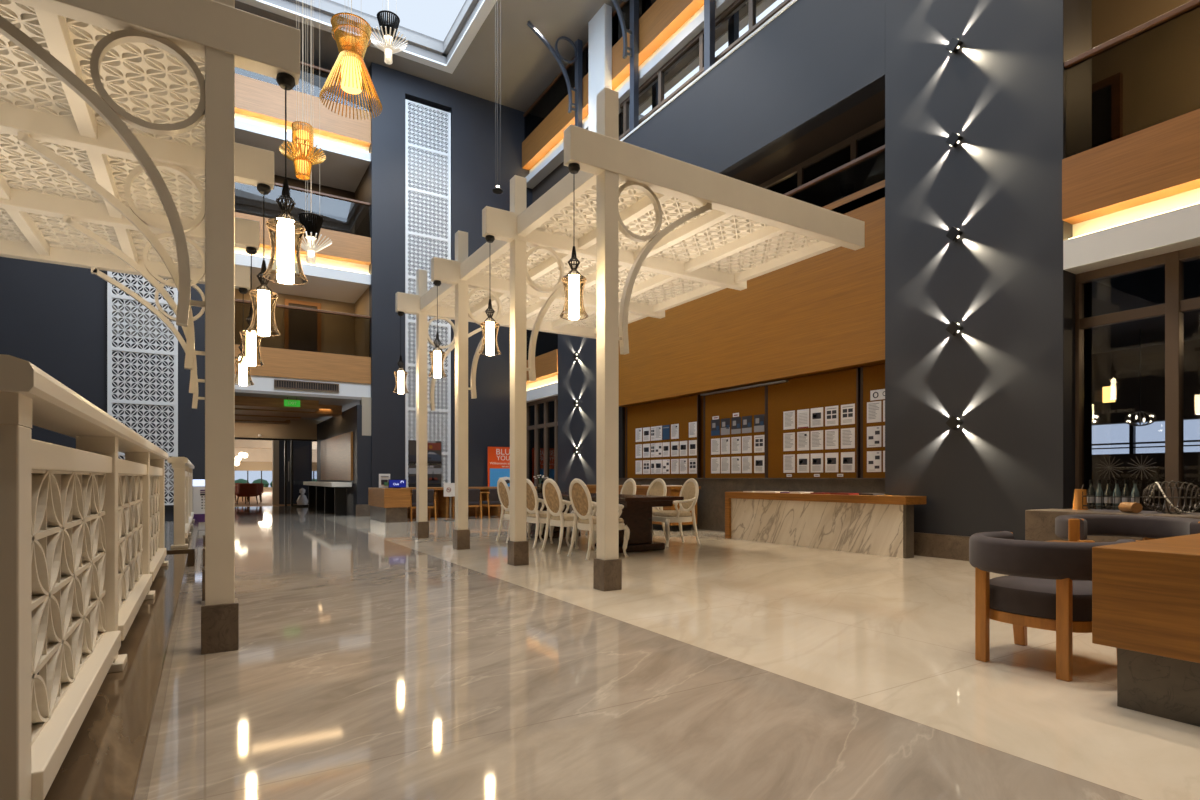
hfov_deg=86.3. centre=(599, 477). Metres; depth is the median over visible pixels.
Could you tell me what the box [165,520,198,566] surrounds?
step
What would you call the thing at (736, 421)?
notice sheet
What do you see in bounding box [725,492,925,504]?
countertop
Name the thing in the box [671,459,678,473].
notice sheet
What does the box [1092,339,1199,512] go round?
wall
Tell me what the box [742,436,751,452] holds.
notice sheet
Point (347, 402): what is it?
ceiling
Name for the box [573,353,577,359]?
wall light
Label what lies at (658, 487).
chair
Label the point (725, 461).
notice sheet
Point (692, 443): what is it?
notice sheet
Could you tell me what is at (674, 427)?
notice sheet
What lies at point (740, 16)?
window
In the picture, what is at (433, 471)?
poster
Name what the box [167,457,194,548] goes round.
railing
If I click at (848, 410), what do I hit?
notice sheet
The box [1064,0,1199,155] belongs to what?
glass balustrade
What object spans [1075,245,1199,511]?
window
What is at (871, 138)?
window
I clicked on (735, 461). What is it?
notice sheet
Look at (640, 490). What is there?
countertop
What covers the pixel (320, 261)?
wall
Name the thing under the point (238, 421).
ceiling
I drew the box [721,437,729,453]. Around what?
notice sheet
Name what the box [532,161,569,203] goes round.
wall
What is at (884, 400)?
notice sheet
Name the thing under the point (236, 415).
ceiling
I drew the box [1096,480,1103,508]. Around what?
bottle
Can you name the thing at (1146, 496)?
wire basket
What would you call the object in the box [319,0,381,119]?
pendant
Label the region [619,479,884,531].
stone wall
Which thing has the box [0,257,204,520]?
wall
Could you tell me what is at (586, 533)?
chair
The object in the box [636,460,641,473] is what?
notice sheet
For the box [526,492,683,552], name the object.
dining table
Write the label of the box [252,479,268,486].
shrub
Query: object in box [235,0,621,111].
ceiling
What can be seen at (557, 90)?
glass balustrade
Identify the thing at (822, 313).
wall
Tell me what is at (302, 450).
panel
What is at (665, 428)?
notice sheet
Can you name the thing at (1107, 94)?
door
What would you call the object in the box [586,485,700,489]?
countertop
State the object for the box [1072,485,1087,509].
wooden post
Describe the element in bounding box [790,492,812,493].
booklet
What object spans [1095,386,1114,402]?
wall sconce
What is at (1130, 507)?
log
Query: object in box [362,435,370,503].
wall
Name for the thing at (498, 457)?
banner
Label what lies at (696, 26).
trim
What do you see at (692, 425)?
notice sheet
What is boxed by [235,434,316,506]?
door
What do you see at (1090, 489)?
bottle
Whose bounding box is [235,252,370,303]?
trim
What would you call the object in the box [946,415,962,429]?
wall light
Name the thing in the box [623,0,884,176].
wall
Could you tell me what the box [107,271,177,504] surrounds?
lattice screen
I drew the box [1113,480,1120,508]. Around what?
bottle
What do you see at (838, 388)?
notice board
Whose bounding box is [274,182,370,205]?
glass balustrade
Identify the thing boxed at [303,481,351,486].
countertop
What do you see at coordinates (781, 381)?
track
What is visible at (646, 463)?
notice sheet
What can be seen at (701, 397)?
wall
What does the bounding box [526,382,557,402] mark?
trim
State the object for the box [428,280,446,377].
lantern
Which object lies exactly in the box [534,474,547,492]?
vase
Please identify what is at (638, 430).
notice sheet
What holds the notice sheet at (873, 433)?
attached to the notice board at (871, 377)
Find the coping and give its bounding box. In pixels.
[620,0,796,140]
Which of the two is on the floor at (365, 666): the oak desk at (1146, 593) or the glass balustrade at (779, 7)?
the oak desk at (1146, 593)
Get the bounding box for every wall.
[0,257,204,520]
[235,70,354,355]
[235,73,370,146]
[235,112,368,152]
[235,212,370,264]
[235,247,368,273]
[235,344,370,383]
[235,419,324,439]
[235,461,316,489]
[317,405,361,515]
[355,70,368,356]
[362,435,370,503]
[369,62,531,487]
[522,0,703,169]
[526,349,557,383]
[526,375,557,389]
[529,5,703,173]
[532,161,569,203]
[619,113,624,477]
[619,180,884,406]
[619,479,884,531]
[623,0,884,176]
[625,363,884,477]
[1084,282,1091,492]
[1092,0,1199,136]
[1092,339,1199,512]
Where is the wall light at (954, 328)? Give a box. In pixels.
[945,321,962,335]
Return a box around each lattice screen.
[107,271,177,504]
[405,99,450,486]
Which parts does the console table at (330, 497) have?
leg, leg, leg, leg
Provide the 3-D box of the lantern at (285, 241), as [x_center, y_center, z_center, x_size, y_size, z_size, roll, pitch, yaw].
[-1.966,-1.866,4.004,0.256,1.280,0.256,0,0,-32]
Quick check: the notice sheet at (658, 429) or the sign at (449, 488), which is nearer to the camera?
the notice sheet at (658, 429)
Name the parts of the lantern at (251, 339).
lamp shade, cord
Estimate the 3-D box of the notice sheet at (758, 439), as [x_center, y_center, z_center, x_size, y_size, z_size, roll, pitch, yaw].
[2.865,-0.615,11.516,0.006,0.310,0.250,0,0,-32]
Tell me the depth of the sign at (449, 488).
15.20 m
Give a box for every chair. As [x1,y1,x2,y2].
[236,484,257,504]
[245,483,262,502]
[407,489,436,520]
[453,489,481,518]
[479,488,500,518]
[496,478,543,542]
[526,478,571,548]
[541,478,595,553]
[568,478,629,559]
[571,506,593,534]
[595,478,635,515]
[647,478,666,538]
[652,478,699,546]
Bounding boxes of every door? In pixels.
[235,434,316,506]
[284,299,320,351]
[1092,72,1122,147]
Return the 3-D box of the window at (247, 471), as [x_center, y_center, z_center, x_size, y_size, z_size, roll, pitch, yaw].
[-29.523,0.085,52.404,22.800,1.370,0.100,0,0,-32]
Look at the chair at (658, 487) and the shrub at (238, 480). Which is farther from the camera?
the shrub at (238, 480)
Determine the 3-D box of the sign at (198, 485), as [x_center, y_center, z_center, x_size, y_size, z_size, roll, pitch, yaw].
[-7.828,0.525,12.702,0.620,0.990,0.460,0,0,-32]
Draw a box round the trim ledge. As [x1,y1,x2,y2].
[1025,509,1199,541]
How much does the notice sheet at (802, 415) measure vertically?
0.310 m
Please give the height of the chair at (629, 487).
1.026 m
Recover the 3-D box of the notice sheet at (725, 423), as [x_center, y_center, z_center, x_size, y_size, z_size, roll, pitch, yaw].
[2.403,-0.985,12.265,0.006,0.310,0.250,0,0,-32]
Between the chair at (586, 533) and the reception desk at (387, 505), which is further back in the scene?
the reception desk at (387, 505)
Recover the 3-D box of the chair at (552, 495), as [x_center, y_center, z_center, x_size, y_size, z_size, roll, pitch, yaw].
[-0.441,0.516,8.951,0.664,1.026,0.625,0,0,-34]
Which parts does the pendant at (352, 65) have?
rod crown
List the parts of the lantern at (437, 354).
lamp shade, cord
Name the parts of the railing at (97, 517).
post, lattice panel, rail, rail, handrail, post, foot plate, lattice panel, rail, rail, post, foot plate, lattice panel, rail, rail, post, foot plate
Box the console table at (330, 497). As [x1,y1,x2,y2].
[303,481,351,515]
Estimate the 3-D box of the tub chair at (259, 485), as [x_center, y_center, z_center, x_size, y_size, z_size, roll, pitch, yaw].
[-14.414,0.621,26.708,0.656,0.802,0.670,0,0,-24]
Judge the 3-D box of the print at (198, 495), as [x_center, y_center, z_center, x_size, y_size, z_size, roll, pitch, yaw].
[-7.676,0.545,12.532,0.500,0.630,0.008,0,0,-32]
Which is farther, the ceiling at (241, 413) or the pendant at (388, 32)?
the ceiling at (241, 413)
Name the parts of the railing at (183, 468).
post, foot plate, handrail, lattice panel, post, rail, post, post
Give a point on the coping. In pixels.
(789, 4)
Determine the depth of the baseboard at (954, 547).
8.13 m
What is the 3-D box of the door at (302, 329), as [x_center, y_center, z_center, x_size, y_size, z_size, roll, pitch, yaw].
[-8.457,-3.780,18.224,0.950,2.500,0.060,0,0,-32]
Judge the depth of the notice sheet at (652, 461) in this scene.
14.21 m
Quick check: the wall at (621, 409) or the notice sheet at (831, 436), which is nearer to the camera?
the notice sheet at (831, 436)
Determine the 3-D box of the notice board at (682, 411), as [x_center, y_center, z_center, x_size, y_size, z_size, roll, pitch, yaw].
[1.322,-0.840,14.036,0.066,1.680,2.600,0,0,-32]
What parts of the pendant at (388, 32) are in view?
rod crown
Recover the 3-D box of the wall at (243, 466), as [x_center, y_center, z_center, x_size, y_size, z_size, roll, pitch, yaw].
[-20.509,-0.630,37.990,23.000,3.300,34.200,0,0,-32]
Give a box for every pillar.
[360,397,370,435]
[558,334,595,505]
[588,4,611,131]
[885,0,1091,539]
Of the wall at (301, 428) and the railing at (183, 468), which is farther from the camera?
the wall at (301, 428)
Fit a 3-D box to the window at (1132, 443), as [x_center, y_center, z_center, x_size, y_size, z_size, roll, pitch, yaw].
[9.445,-0.705,11.352,0.100,0.550,2.000,0,0,-32]
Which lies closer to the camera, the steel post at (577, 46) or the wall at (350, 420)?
the steel post at (577, 46)
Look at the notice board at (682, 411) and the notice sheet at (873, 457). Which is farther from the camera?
the notice board at (682, 411)
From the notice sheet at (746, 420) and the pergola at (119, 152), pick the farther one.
the notice sheet at (746, 420)
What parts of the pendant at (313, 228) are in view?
rod crown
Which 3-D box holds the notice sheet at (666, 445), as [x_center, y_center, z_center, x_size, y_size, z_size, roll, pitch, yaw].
[1.424,-0.615,13.811,0.006,0.310,0.250,0,0,-32]
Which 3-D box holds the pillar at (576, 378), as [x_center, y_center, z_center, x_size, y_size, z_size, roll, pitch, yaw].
[-0.300,-3.305,16.384,0.700,8.650,2.000,0,0,-32]
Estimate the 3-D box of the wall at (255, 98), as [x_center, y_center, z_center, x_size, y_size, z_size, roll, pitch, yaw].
[-7.643,-9.370,16.382,3.360,0.820,0.330,0,0,-32]
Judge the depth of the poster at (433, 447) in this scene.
17.89 m
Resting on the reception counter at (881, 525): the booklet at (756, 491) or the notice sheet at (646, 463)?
the booklet at (756, 491)
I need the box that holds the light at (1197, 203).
[1070,203,1197,238]
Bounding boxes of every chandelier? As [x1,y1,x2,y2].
[235,452,247,465]
[1092,413,1099,424]
[1124,329,1156,425]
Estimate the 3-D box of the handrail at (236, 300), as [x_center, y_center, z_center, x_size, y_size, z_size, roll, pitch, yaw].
[-7.601,-3.785,16.314,3.360,1.110,0.090,0,0,-32]
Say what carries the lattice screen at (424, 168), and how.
attached to the wall at (473, 118)
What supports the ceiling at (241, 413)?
attached to the ceiling at (347, 402)
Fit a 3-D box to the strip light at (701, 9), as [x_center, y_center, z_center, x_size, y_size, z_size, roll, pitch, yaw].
[1.484,-9.200,13.666,0.080,0.360,13.700,0,0,-32]
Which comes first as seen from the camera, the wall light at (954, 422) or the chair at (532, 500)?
the wall light at (954, 422)
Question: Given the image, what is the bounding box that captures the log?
[1118,502,1142,512]
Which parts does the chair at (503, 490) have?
leg, frame, leg, seat frame, leg, leg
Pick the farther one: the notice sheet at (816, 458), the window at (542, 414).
the window at (542, 414)
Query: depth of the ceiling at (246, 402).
16.70 m
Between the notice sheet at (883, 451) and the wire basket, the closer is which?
the wire basket
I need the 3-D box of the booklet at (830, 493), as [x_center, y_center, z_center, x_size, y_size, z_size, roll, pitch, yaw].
[3.488,0.224,9.086,0.280,0.020,0.300,0,0,-32]
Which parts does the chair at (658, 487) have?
frame, leg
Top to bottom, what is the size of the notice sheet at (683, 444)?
0.310 m
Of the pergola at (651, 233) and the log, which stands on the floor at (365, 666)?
the pergola at (651, 233)
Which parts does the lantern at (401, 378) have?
lamp shade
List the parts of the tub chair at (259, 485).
backrest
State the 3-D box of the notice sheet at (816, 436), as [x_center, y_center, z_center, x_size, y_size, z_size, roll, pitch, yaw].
[3.525,-0.615,10.408,0.006,0.310,0.250,0,0,-32]
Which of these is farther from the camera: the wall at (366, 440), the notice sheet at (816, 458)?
the wall at (366, 440)
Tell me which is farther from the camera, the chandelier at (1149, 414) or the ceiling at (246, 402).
the ceiling at (246, 402)
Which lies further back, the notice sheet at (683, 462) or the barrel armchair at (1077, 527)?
the notice sheet at (683, 462)
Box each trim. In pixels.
[235,119,370,191]
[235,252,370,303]
[235,374,370,396]
[237,0,496,73]
[287,0,478,56]
[525,0,735,188]
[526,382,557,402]
[619,478,884,478]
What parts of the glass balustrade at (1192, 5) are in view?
handrail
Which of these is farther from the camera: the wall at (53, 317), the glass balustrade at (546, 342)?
the glass balustrade at (546, 342)
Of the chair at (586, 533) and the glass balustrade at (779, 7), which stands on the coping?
the glass balustrade at (779, 7)
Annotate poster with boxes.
[408,440,440,463]
[408,465,440,486]
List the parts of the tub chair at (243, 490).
seat, backrest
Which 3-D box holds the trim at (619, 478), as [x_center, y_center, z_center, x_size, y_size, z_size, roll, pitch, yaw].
[2.404,0.010,12.184,0.210,0.020,7.290,0,0,-32]
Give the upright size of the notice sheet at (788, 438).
0.310 m
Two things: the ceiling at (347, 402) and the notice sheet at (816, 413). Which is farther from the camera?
the ceiling at (347, 402)
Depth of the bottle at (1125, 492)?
6.43 m
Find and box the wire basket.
[1142,481,1199,513]
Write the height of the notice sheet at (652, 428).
0.310 m
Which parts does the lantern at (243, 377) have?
cord, lamp shade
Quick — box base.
[31,554,187,799]
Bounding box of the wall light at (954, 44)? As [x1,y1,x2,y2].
[945,37,962,53]
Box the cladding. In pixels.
[321,432,352,480]
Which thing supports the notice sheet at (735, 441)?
attached to the notice board at (750, 401)
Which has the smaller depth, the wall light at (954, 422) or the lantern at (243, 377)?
the wall light at (954, 422)
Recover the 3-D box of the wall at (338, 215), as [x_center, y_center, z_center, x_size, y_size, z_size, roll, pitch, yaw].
[-8.770,-6.800,18.207,3.360,8.560,0.200,0,0,-32]
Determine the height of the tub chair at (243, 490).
0.802 m
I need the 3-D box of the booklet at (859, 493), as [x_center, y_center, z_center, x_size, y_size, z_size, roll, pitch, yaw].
[3.722,0.222,8.772,0.250,0.024,0.220,0,0,-32]
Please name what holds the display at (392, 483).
on the reception desk at (387, 505)
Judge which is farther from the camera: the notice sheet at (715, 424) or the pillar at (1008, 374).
the notice sheet at (715, 424)
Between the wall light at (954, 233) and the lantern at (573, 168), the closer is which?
the lantern at (573, 168)
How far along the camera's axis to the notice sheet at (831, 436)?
10.16 m
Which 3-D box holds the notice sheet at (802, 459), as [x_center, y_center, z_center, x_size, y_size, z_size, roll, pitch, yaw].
[3.378,-0.245,10.646,0.006,0.310,0.250,0,0,-32]
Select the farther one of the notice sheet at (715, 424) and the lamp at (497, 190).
the lamp at (497, 190)
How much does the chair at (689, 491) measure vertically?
1.026 m
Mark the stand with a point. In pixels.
(383, 478)
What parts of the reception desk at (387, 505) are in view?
panel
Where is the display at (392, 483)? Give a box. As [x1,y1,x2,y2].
[388,479,405,487]
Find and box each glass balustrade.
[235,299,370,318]
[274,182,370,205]
[300,61,369,85]
[523,0,655,138]
[526,330,557,359]
[619,0,791,139]
[783,145,884,206]
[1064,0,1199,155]
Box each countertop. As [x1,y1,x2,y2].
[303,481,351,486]
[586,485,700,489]
[586,485,700,530]
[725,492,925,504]
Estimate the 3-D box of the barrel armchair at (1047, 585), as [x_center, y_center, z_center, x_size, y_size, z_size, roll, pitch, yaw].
[2.458,0.672,3.537,0.734,0.695,0.753,0,0,-32]
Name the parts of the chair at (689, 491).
leg, seat frame, seat, leg, armrest, frame, leg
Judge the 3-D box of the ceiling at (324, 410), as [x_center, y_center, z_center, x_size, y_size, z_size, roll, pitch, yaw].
[-10.316,-1.950,17.047,6.350,0.260,0.750,0,0,-32]
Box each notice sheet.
[636,428,641,441]
[636,444,641,457]
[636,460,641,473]
[643,427,649,440]
[643,444,649,457]
[643,460,649,473]
[651,426,654,440]
[651,443,654,456]
[651,460,654,473]
[655,426,661,439]
[655,443,661,456]
[655,460,661,473]
[662,425,669,439]
[662,442,669,456]
[662,459,669,473]
[671,424,678,438]
[671,441,678,455]
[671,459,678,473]
[680,441,686,455]
[680,459,686,473]
[689,422,696,437]
[689,440,696,455]
[689,458,696,473]
[711,419,719,435]
[711,438,719,454]
[711,457,719,472]
[721,418,729,434]
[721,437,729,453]
[721,457,729,472]
[731,417,740,433]
[731,437,740,453]
[731,457,740,472]
[742,416,751,432]
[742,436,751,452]
[742,456,751,472]
[754,414,763,431]
[754,435,763,452]
[754,456,763,472]
[783,410,794,429]
[783,432,794,450]
[783,454,794,472]
[797,409,808,428]
[797,431,808,450]
[797,454,808,472]
[811,407,822,426]
[811,430,822,449]
[811,453,822,472]
[825,406,837,425]
[825,429,837,448]
[825,453,837,471]
[841,404,854,424]
[841,428,854,448]
[841,452,854,471]
[867,401,880,422]
[867,426,880,446]
[867,451,880,471]
[883,400,884,421]
[883,426,884,446]
[883,451,884,471]
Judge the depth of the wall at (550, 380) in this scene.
18.32 m
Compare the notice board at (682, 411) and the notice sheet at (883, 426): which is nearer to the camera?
the notice sheet at (883, 426)
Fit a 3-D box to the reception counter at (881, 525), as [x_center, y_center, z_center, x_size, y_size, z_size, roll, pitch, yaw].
[3.173,0.627,9.567,0.450,0.785,3.290,0,0,-32]
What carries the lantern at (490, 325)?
hanging from the pergola at (651, 233)
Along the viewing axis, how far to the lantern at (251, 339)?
6.96 m
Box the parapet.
[1062,108,1199,224]
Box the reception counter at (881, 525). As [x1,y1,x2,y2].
[725,492,925,558]
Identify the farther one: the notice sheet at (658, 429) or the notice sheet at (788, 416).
the notice sheet at (658, 429)
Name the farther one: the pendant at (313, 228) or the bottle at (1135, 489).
the pendant at (313, 228)
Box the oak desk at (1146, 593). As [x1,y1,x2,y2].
[1092,533,1199,726]
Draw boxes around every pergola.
[0,0,299,654]
[395,87,864,590]
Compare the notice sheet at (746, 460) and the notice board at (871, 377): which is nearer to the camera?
the notice board at (871, 377)
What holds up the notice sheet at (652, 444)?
attached to the notice board at (682, 411)
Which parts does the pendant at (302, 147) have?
rod crown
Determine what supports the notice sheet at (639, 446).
attached to the notice board at (682, 411)
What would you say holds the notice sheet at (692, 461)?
attached to the notice board at (682, 411)
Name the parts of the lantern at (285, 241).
lamp shade, cord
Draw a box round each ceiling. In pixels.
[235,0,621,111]
[235,389,360,419]
[235,396,318,411]
[235,404,341,416]
[235,412,318,417]
[235,414,300,419]
[235,418,285,421]
[235,419,289,423]
[731,89,884,186]
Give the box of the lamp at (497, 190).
[492,0,502,193]
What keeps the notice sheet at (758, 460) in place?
attached to the notice board at (750, 401)
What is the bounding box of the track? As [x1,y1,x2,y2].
[700,380,788,395]
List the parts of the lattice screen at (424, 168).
lattice panel, lattice panel, lattice panel, lattice panel, lattice panel, lattice panel, lattice panel, lattice panel, lattice panel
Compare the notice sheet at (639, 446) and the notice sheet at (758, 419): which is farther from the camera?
the notice sheet at (639, 446)
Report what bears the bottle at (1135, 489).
in the rack
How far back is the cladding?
19.00 m
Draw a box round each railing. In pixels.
[0,354,168,799]
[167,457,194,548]
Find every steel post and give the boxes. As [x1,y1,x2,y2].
[527,21,581,127]
[612,0,638,132]
[702,0,714,72]
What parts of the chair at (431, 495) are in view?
leg, seat, backrest, leg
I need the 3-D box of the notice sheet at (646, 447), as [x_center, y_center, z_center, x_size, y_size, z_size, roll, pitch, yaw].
[1.046,-0.615,14.424,0.006,0.310,0.270,0,0,-32]
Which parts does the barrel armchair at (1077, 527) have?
arm, leg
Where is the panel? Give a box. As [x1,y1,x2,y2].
[279,440,311,503]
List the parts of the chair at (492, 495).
leg, seat, backrest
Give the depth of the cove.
6.62 m
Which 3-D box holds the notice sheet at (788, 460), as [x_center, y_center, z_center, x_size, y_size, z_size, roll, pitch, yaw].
[3.221,-0.245,10.901,0.006,0.310,0.250,0,0,-32]
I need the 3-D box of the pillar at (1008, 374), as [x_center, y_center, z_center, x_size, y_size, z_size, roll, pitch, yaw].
[4.805,-5.030,8.113,0.700,12.100,2.160,0,0,-32]
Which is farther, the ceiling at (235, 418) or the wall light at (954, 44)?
the ceiling at (235, 418)
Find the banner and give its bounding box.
[488,447,509,486]
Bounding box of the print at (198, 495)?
[193,490,204,521]
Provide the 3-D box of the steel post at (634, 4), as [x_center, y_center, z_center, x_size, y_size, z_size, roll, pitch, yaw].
[0.178,-9.351,13.777,1.505,3.438,0.240,0,0,-32]
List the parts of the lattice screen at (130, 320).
lattice panel, lattice panel, lattice panel, lattice panel, lattice panel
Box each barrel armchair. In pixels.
[969,531,1135,681]
[1055,514,1199,541]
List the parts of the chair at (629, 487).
frame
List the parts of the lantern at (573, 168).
lamp shade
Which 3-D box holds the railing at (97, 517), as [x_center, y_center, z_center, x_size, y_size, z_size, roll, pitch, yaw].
[-2.715,0.286,3.647,0.200,1.067,5.630,0,0,-32]
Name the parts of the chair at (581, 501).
leg, frame, leg, armrest, seat frame, seat, armrest, leg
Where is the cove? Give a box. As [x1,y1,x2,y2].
[1073,188,1199,237]
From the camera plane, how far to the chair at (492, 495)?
16.20 m
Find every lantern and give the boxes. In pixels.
[235,288,253,385]
[238,247,263,365]
[247,183,279,335]
[263,72,307,284]
[393,311,408,393]
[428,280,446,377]
[479,235,500,355]
[560,163,587,319]
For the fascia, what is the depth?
6.55 m
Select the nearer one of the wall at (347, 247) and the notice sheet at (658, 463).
the notice sheet at (658, 463)
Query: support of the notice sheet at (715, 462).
attached to the notice board at (750, 401)
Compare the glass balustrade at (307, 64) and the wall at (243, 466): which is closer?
the glass balustrade at (307, 64)
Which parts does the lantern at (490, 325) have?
lamp shade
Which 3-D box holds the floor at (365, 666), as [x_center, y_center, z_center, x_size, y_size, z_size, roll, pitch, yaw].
[-12.941,1.070,26.679,24.000,0.100,73.000,0,0,-32]
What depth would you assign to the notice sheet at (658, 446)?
14.04 m
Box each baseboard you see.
[356,504,369,516]
[914,532,969,560]
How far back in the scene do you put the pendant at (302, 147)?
8.91 m
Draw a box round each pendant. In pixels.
[279,0,325,179]
[294,0,331,263]
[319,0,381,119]
[370,0,407,64]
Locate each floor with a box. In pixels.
[147,490,1199,799]
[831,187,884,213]
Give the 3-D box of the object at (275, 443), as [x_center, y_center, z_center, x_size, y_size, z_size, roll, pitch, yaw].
[-12.521,-0.530,24.705,0.200,3.100,0.400,0,0,-32]
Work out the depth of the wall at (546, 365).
17.61 m
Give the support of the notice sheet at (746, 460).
attached to the notice board at (750, 401)
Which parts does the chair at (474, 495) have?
leg, seat, backrest, leg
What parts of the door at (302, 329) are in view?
door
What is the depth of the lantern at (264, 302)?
5.47 m
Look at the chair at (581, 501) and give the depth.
8.15 m
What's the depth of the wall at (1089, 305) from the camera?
7.33 m
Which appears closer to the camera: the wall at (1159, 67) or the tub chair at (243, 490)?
the wall at (1159, 67)
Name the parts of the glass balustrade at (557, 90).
handrail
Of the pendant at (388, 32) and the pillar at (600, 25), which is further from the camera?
the pillar at (600, 25)
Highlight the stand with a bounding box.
[379,474,389,487]
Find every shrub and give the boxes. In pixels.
[235,479,248,482]
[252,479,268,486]
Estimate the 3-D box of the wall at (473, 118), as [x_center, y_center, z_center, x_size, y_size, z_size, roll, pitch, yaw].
[-4.107,-5.030,18.441,4.820,12.100,0.300,0,0,-32]
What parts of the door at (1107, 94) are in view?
door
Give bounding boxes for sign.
[193,480,204,529]
[284,397,299,406]
[444,483,454,520]
[870,389,884,400]
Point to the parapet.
(1161, 160)
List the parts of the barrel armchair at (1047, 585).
leg, leg, seat, seat rail, backrest, leg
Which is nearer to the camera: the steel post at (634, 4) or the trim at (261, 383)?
the steel post at (634, 4)
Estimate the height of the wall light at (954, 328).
0.181 m
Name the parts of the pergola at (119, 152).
lattice panel, lattice panel, lattice panel, lattice panel, lattice panel, lattice panel, lattice panel, post, post, post, post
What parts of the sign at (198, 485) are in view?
panel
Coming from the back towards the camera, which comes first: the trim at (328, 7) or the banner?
the banner
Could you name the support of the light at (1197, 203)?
attached to the fascia
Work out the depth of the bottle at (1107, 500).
6.56 m
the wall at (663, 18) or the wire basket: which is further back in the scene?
the wall at (663, 18)
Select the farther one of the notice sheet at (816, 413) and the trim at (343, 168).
the trim at (343, 168)
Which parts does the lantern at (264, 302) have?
cord, lamp shade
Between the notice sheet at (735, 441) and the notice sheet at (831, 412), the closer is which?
the notice sheet at (831, 412)
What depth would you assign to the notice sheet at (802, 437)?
10.64 m
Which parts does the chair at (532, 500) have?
frame, leg, seat frame, seat, leg, leg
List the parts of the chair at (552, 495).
leg, frame, leg, seat frame, armrest, seat, leg, leg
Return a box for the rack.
[1082,491,1142,509]
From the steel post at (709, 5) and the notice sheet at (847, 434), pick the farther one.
the steel post at (709, 5)
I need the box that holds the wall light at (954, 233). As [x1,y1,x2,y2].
[946,226,962,241]
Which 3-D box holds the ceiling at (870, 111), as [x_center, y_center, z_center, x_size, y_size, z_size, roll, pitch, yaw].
[3.338,-5.630,12.965,2.700,0.100,7.640,0,0,-32]
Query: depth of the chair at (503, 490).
10.26 m
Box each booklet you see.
[756,491,787,492]
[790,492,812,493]
[830,493,858,494]
[859,493,883,494]
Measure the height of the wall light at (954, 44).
0.181 m
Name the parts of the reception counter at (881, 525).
leg, panel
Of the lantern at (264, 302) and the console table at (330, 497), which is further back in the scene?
the console table at (330, 497)
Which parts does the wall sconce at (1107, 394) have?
lamp shade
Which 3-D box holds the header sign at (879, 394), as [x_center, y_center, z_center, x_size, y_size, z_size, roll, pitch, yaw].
[4.191,-1.235,9.379,0.014,0.150,0.520,0,0,-32]
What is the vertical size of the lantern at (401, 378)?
1.360 m
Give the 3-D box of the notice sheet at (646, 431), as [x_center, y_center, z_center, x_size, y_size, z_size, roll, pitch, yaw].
[1.046,-0.985,14.424,0.006,0.310,0.270,0,0,-32]
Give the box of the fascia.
[1063,203,1199,303]
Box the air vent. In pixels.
[274,379,338,391]
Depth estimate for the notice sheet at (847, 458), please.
9.90 m
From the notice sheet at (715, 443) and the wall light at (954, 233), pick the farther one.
the notice sheet at (715, 443)
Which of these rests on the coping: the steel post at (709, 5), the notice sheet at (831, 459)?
the steel post at (709, 5)
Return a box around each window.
[247,471,313,482]
[526,396,557,490]
[620,0,783,134]
[758,119,884,193]
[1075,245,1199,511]
[1092,258,1199,353]
[1092,423,1199,453]
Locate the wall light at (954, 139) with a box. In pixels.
[946,132,962,147]
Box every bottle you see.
[1087,480,1094,507]
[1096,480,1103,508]
[1104,480,1111,508]
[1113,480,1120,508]
[1122,480,1129,501]
[1131,480,1139,502]
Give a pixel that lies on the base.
(111, 756)
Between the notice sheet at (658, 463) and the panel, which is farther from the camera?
the panel
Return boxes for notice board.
[626,395,699,477]
[703,386,765,477]
[766,368,859,477]
[860,364,884,477]
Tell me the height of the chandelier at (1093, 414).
1.436 m
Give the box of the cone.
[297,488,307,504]
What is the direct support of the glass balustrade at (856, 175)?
on the wall at (822, 313)
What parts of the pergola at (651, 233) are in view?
post, post, post, post, lattice panel, lattice panel, lattice panel, post, post, lattice panel, lattice panel, lattice panel, lattice panel, post, post, lattice panel, lattice panel, lattice panel, lattice panel, lattice panel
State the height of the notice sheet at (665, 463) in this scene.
0.310 m
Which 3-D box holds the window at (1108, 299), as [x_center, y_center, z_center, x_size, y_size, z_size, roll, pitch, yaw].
[8.497,-2.330,7.653,5.700,0.100,14.100,0,0,-32]
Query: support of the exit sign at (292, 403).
hanging from the ceiling at (347, 402)
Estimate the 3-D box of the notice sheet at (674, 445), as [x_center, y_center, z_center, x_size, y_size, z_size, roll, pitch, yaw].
[1.585,-0.615,13.552,0.006,0.310,0.260,0,0,-32]
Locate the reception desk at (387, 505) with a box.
[368,487,536,522]
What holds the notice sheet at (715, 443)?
attached to the notice board at (750, 401)
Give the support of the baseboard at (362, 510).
attached to the wall at (473, 118)
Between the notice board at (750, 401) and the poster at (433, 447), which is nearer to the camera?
the notice board at (750, 401)
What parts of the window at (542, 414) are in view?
pane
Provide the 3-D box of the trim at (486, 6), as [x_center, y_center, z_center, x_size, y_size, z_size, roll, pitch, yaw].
[-4.609,-11.055,10.229,8.580,0.050,11.730,0,0,-32]

